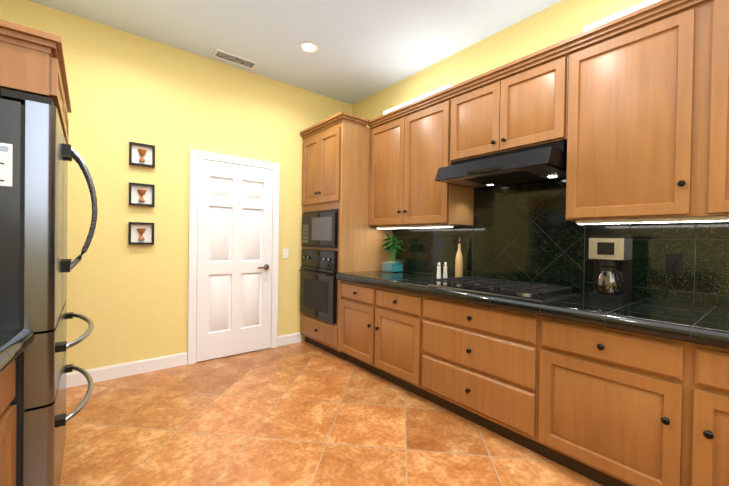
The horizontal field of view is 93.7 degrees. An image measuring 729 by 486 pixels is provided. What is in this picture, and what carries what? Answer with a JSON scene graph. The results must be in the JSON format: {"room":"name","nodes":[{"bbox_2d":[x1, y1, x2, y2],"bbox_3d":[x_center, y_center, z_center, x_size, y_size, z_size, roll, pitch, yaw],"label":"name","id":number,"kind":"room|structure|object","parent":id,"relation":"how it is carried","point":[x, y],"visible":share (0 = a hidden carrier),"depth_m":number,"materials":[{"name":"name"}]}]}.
{"room":"kitchen","nodes":[
{"label":"kitchen","id":0,"kind":"room"},
{"bbox_2d":[0,0,351,372],"bbox_3d":[-1.669,-0.335,3.488,3.940,3.060,0.120,0,1,-39],"label":"wall","id":1,"kind":"structure","parent":0,"point":[173,105],"depth_m":3.15,"materials":[{"name":"yellow paint"}]},
{"bbox_2d":[128,222,153,244],"bbox_3d":[-2.025,-0.087,3.102,0.195,0.200,0.070,0,1,-39],"label":"picture frame","id":2,"kind":"object","parent":1,"relation":"attached to","point":[140,232],"visible":0.96,"depth_m":3.10,"materials":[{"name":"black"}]},
{"bbox_2d":[128,182,154,206],"bbox_3d":[-2.019,-0.437,3.099,0.195,0.200,0.070,0,1,-39],"label":"picture frame","id":3,"kind":"object","parent":1,"relation":"attached to","point":[140,194],"visible":0.96,"depth_m":3.10,"materials":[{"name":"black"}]},
{"bbox_2d":[129,141,154,167],"bbox_3d":[-2.014,-0.797,3.095,0.195,0.200,0.070,0,1,-39],"label":"picture frame","id":4,"kind":"object","parent":1,"relation":"attached to","point":[141,154],"visible":1,"depth_m":3.09,"materials":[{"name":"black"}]},
{"bbox_2d":[66,332,301,387],"bbox_3d":[-1.927,1.135,3.227,2.969,0.117,0.014,0,1,-39],"label":"baseboard","id":5,"kind":"structure","parent":1,"relation":"attached to","point":[77,378],"depth_m":3.10,"materials":[{"name":"white paint"}]},
{"bbox_2d":[187,149,279,364],"bbox_3d":[-1.361,0.143,3.643,0.930,2.111,0.040,0,1,-39],"label":"door frame","id":6,"kind":"structure","parent":1,"relation":"attached to","point":[195,156],"depth_m":3.39,"materials":[{"name":"white paint"}]},
{"bbox_2d":[196,159,272,361],"bbox_3d":[-1.347,0.179,3.625,0.780,2.020,0.084,0,1,-39],"label":"door","id":7,"kind":"structure","parent":1,"relation":"in","point":[234,253],"depth_m":3.62,"materials":[{"name":"white paint"}]},
{"bbox_2d":[283,249,288,258],"bbox_3d":[-0.925,0.124,4.011,0.070,0.115,0.010,0,1,-39],"label":"switch plate","id":8,"kind":"object","parent":1,"relation":"attached to","point":[285,253],"visible":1,"depth_m":4.01,"materials":[{"name":"white plastic"}]},
{"bbox_2d":[29,0,561,104],"bbox_3d":[0.123,-1.866,1.275,3.940,0.100,5.760,0,1,-39],"label":"ceiling","id":9,"kind":"structure","parent":0,"point":[367,48],"depth_m":2.96,"materials":[{"name":"white paint"}]},
{"bbox_2d":[212,49,257,69],"bbox_3d":[-1.302,-1.851,3.454,0.410,0.012,0.160,0,1,-39],"label":"ceiling vent","id":10,"kind":"object","parent":9,"relation":"in","point":[234,59],"visible":1,"depth_m":3.44,"materials":[{"name":"white metal"}]},
{"bbox_2d":[299,41,318,52],"bbox_3d":[-0.522,-1.837,3.209,0.190,0.009,0.190,0,1,-39],"label":"recessed light","id":11,"kind":"object","parent":9,"relation":"in","point":[308,47],"visible":1,"depth_m":3.20,"materials":[{"name":"white glass"}]},
{"bbox_2d":[60,341,603,485],"bbox_3d":[0.074,1.294,1.306,3.940,0.100,5.760,0,1,-39],"label":"floor","id":12,"kind":"structure","parent":0,"point":[304,413],"depth_m":2.19,"materials":[{"name":"tile"}]},
{"bbox_2d":[0,359,16,485],"bbox_3d":[-1.162,0.812,0.541,0.651,0.840,1.268,1,1,-33],"label":"base cabinet","id":13,"kind":"object","parent":12,"relation":"on","point":[8,418],"visible":0.89,"depth_m":1.17,"materials":[{"name":"brown wood"}]},
{"bbox_2d":[0,328,33,371],"bbox_3d":[-1.151,0.354,0.543,0.666,0.074,1.275,1,1,-33],"label":"countertop","id":14,"kind":"structure","parent":13,"relation":"on","point":[14,343],"depth_m":1.11,"materials":[{"name":"black stone"}]},
{"bbox_2d":[0,88,97,485],"bbox_3d":[-1.738,0.330,1.426,0.976,1.768,0.912,0,1,-39],"label":"fridge","id":15,"kind":"object","parent":12,"relation":"on","point":[37,153],"visible":1,"depth_m":1.27,"materials":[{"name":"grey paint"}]},
{"bbox_2d":[299,111,392,359],"bbox_3d":[-0.239,-0.055,3.997,0.826,2.535,0.879,0,1,-39],"label":"tall cabinet","id":16,"kind":"object","parent":12,"relation":"on","point":[339,234],"visible":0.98,"depth_m":3.66,"materials":[{"name":"brown wood"}]},
{"bbox_2d":[339,281,426,398],"bbox_3d":[0.362,0.809,3.288,0.768,0.840,1.098,0,1,-39],"label":"base cabinet","id":17,"kind":"object","parent":12,"relation":"on","point":[381,330],"visible":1,"depth_m":2.97,"materials":[{"name":"brown wood"}]},
{"bbox_2d":[422,295,542,454],"bbox_3d":[0.983,0.826,2.516,0.768,0.840,0.878,0,1,-39],"label":"base cabinet","id":18,"kind":"object","parent":12,"relation":"on","point":[480,365],"visible":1,"depth_m":2.21,"materials":[{"name":"brown wood"}]},
{"bbox_2d":[537,316,728,485],"bbox_3d":[1.664,0.844,1.691,0.740,0.840,1.258,0,1,-39],"label":"base cabinet","id":19,"kind":"object","parent":12,"relation":"on","point":[616,407],"visible":1,"depth_m":1.60,"materials":[{"name":"brown wood"}]},
{"bbox_2d":[336,270,728,348],"bbox_3d":[1.428,0.380,1.952,0.788,0.074,4.500,0,1,-39],"label":"countertop","id":20,"kind":"structure","parent":19,"relation":"on","point":[706,325],"depth_m":1.83,"materials":[{"name":"black stone"}]},
{"bbox_2d":[381,233,404,272],"bbox_3d":[0.314,0.098,3.684,0.279,0.419,0.273,0,1,-39],"label":"potted plant","id":21,"kind":"object","parent":20,"relation":"on","point":[392,265],"visible":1,"depth_m":3.65,"materials":[{"name":"green plant"}]},
{"bbox_2d":[437,262,440,278],"bbox_3d":[0.671,0.245,3.079,0.040,0.148,0.039,0,1,-39],"label":"shaker","id":22,"kind":"object","parent":20,"relation":"on","point":[438,270],"visible":1,"depth_m":3.07,"materials":[{"name":"white ceramic"}]},
{"bbox_2d":[443,262,446,277],"bbox_3d":[0.734,0.246,3.104,0.040,0.148,0.039,0,1,-39],"label":"shaker","id":23,"kind":"object","parent":20,"relation":"on","point":[445,271],"visible":0.96,"depth_m":3.09,"materials":[{"name":"white ceramic"}]},
{"bbox_2d":[455,236,462,276],"bbox_3d":[0.866,0.129,3.124,0.068,0.386,0.068,0,1,-39],"label":"oil bottle","id":24,"kind":"object","parent":20,"relation":"on","point":[459,265],"visible":0.85,"depth_m":3.10,"materials":[{"name":"brown ceramic"}]},
{"bbox_2d":[428,276,576,300],"bbox_3d":[0.962,0.309,2.461,0.528,0.042,0.848,0,1,-39],"label":"cooktop","id":25,"kind":"object","parent":20,"relation":"in","point":[531,291],"visible":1,"depth_m":2.32,"materials":[{"name":"black glass"}]},
{"bbox_2d":[588,235,676,302],"bbox_3d":[1.599,0.149,2.046,0.366,0.390,0.350,0,1,-39],"label":"coffee maker","id":26,"kind":"object","parent":20,"relation":"on","point":[611,255],"visible":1,"depth_m":2.02,"materials":[{"name":"black plastic"}]},
{"bbox_2d":[352,0,647,225],"bbox_3d":[1.624,-0.274,2.442,0.120,3.060,5.640,0,1,-39],"label":"wall","id":27,"kind":"structure","parent":0,"point":[562,20],"depth_m":2.92,"materials":[{"name":"yellow paint"}]},
{"bbox_2d":[367,88,473,228],"bbox_3d":[0.511,-0.722,3.397,0.418,1.154,1.060,0,1,-39],"label":"upper cabinet","id":28,"kind":"object","parent":27,"relation":"attached to","point":[409,150],"visible":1,"depth_m":3.18,"materials":[{"name":"brown wood"}]},
{"bbox_2d":[384,84,450,113],"bbox_3d":[0.479,-1.300,3.276,0.050,0.139,0.830,0,1,-39],"label":"light strip","id":29,"kind":"object","parent":28,"relation":"on","point":[420,97],"visible":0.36,"depth_m":3.20,"materials":[{"name":"white plastic"}]},
{"bbox_2d":[447,40,568,162],"bbox_3d":[1.132,-0.977,2.628,0.418,0.608,0.904,0,1,-39],"label":"upper cabinet","id":30,"kind":"object","parent":27,"relation":"attached to","point":[522,102],"visible":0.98,"depth_m":2.44,"materials":[{"name":"brown wood"}]},
{"bbox_2d":[435,140,566,187],"bbox_3d":[1.056,-0.577,2.575,0.570,0.192,0.870,0,1,-39],"label":"range hood","id":31,"kind":"object","parent":30,"relation":"attached to","point":[544,161],"visible":0.98,"depth_m":2.39,"materials":[{"name":"black metal"}]},
{"bbox_2d":[392,177,728,306],"bbox_3d":[1.736,-0.155,2.188,0.017,0.999,4.500,0,1,-39],"label":"backsplash","id":32,"kind":"structure","parent":27,"relation":"attached to","point":[524,232],"depth_m":2.57,"materials":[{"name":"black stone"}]},
{"bbox_2d":[565,0,704,223],"bbox_3d":[1.620,-0.682,2.049,0.380,1.083,0.616,0,1,-39],"label":"upper cabinet","id":33,"kind":"object","parent":27,"relation":"attached to","point":[648,118],"depth_m":1.90,"materials":[{"name":"brown wood"}]},
{"bbox_2d":[583,0,659,31],"bbox_3d":[1.507,-1.272,1.998,0.050,0.139,0.390,0,1,-39],"label":"light strip","id":34,"kind":"object","parent":33,"relation":"on","point":[620,14],"visible":0.25,"depth_m":1.98,"materials":[{"name":"white plastic"}]},
{"bbox_2d":[693,0,728,221],"bbox_3d":[2.013,-0.671,1.560,0.380,1.083,0.640,0,1,-39],"label":"upper cabinet","id":35,"kind":"object","parent":27,"relation":"attached to","point":[711,170],"depth_m":1.66,"materials":[{"name":"brown wood"}]},
{"bbox_3d":[-1.352,-0.297,0.047,0.120,3.060,5.640,0,1,-39],"label":"wall","id":36,"kind":"structure","parent":0,"visible":0},
{"bbox_2d":[0,19,71,143],"bbox_3d":[-1.765,-0.669,1.362,0.877,0.216,0.944,0,1,-39],"label":"upper cabinet","id":37,"kind":"object","parent":36,"relation":"attached to","point":[32,60],"visible":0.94,"depth_m":1.25,"materials":[{"name":"brown wood"}]}
]}

